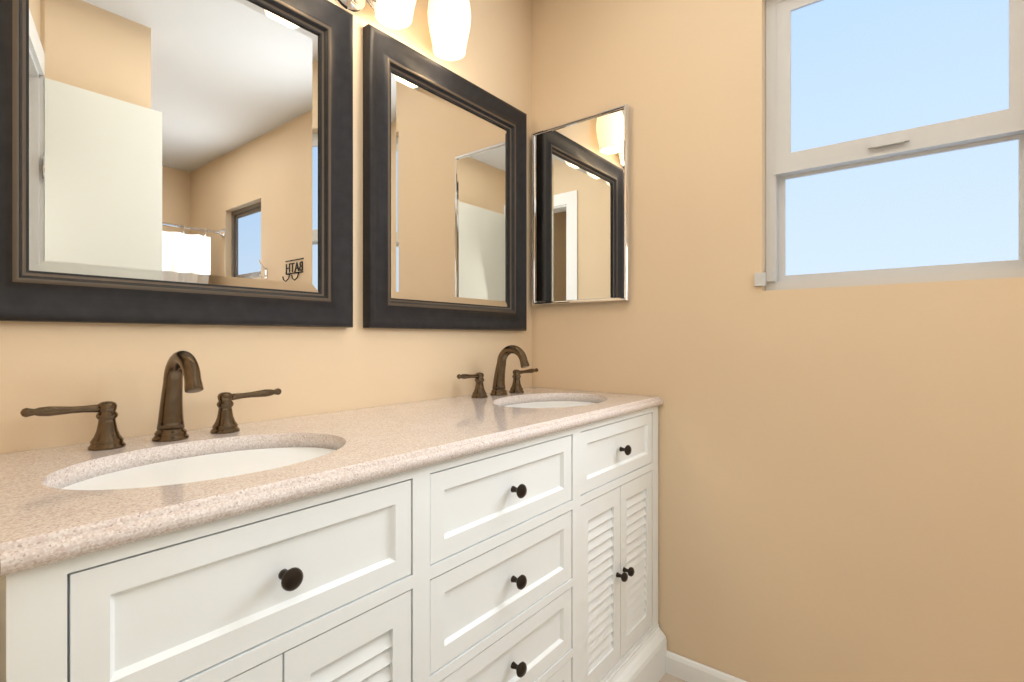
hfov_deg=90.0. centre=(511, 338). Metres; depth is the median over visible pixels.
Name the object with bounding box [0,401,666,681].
bathroom vanity
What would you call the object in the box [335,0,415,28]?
sconce
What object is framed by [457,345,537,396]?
faucet
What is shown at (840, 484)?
wall
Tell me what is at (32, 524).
countertop
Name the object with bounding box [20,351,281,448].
faucet
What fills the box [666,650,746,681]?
baseboard
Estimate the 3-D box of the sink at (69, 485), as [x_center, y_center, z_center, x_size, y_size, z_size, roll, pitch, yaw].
[-0.503,0.299,0.878,0.389,0.162,0.522,0,0,38]
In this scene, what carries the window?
in the wall at (840, 484)
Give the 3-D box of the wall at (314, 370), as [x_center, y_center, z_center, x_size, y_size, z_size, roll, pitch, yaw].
[-0.898,-0.135,0.968,0.120,2.540,3.240,0,0,38]
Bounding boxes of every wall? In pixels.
[0,0,531,453]
[532,0,1023,681]
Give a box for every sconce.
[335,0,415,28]
[428,0,470,60]
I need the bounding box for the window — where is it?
[755,0,1023,290]
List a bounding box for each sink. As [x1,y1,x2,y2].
[24,433,367,508]
[488,393,611,412]
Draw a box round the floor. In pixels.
[659,673,686,681]
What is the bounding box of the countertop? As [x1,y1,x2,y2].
[0,387,662,564]
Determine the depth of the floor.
1.70 m
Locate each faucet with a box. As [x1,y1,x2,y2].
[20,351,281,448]
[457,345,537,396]
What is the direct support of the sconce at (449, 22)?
attached to the wall at (314, 370)
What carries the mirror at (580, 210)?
attached to the wall at (840, 484)
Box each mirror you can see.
[0,0,352,327]
[363,24,526,330]
[532,104,629,304]
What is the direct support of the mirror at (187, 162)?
attached to the wall at (314, 370)
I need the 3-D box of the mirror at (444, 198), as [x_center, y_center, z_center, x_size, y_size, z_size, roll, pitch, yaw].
[-0.183,-0.460,1.746,0.033,0.860,0.743,0,0,38]
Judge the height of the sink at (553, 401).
0.162 m

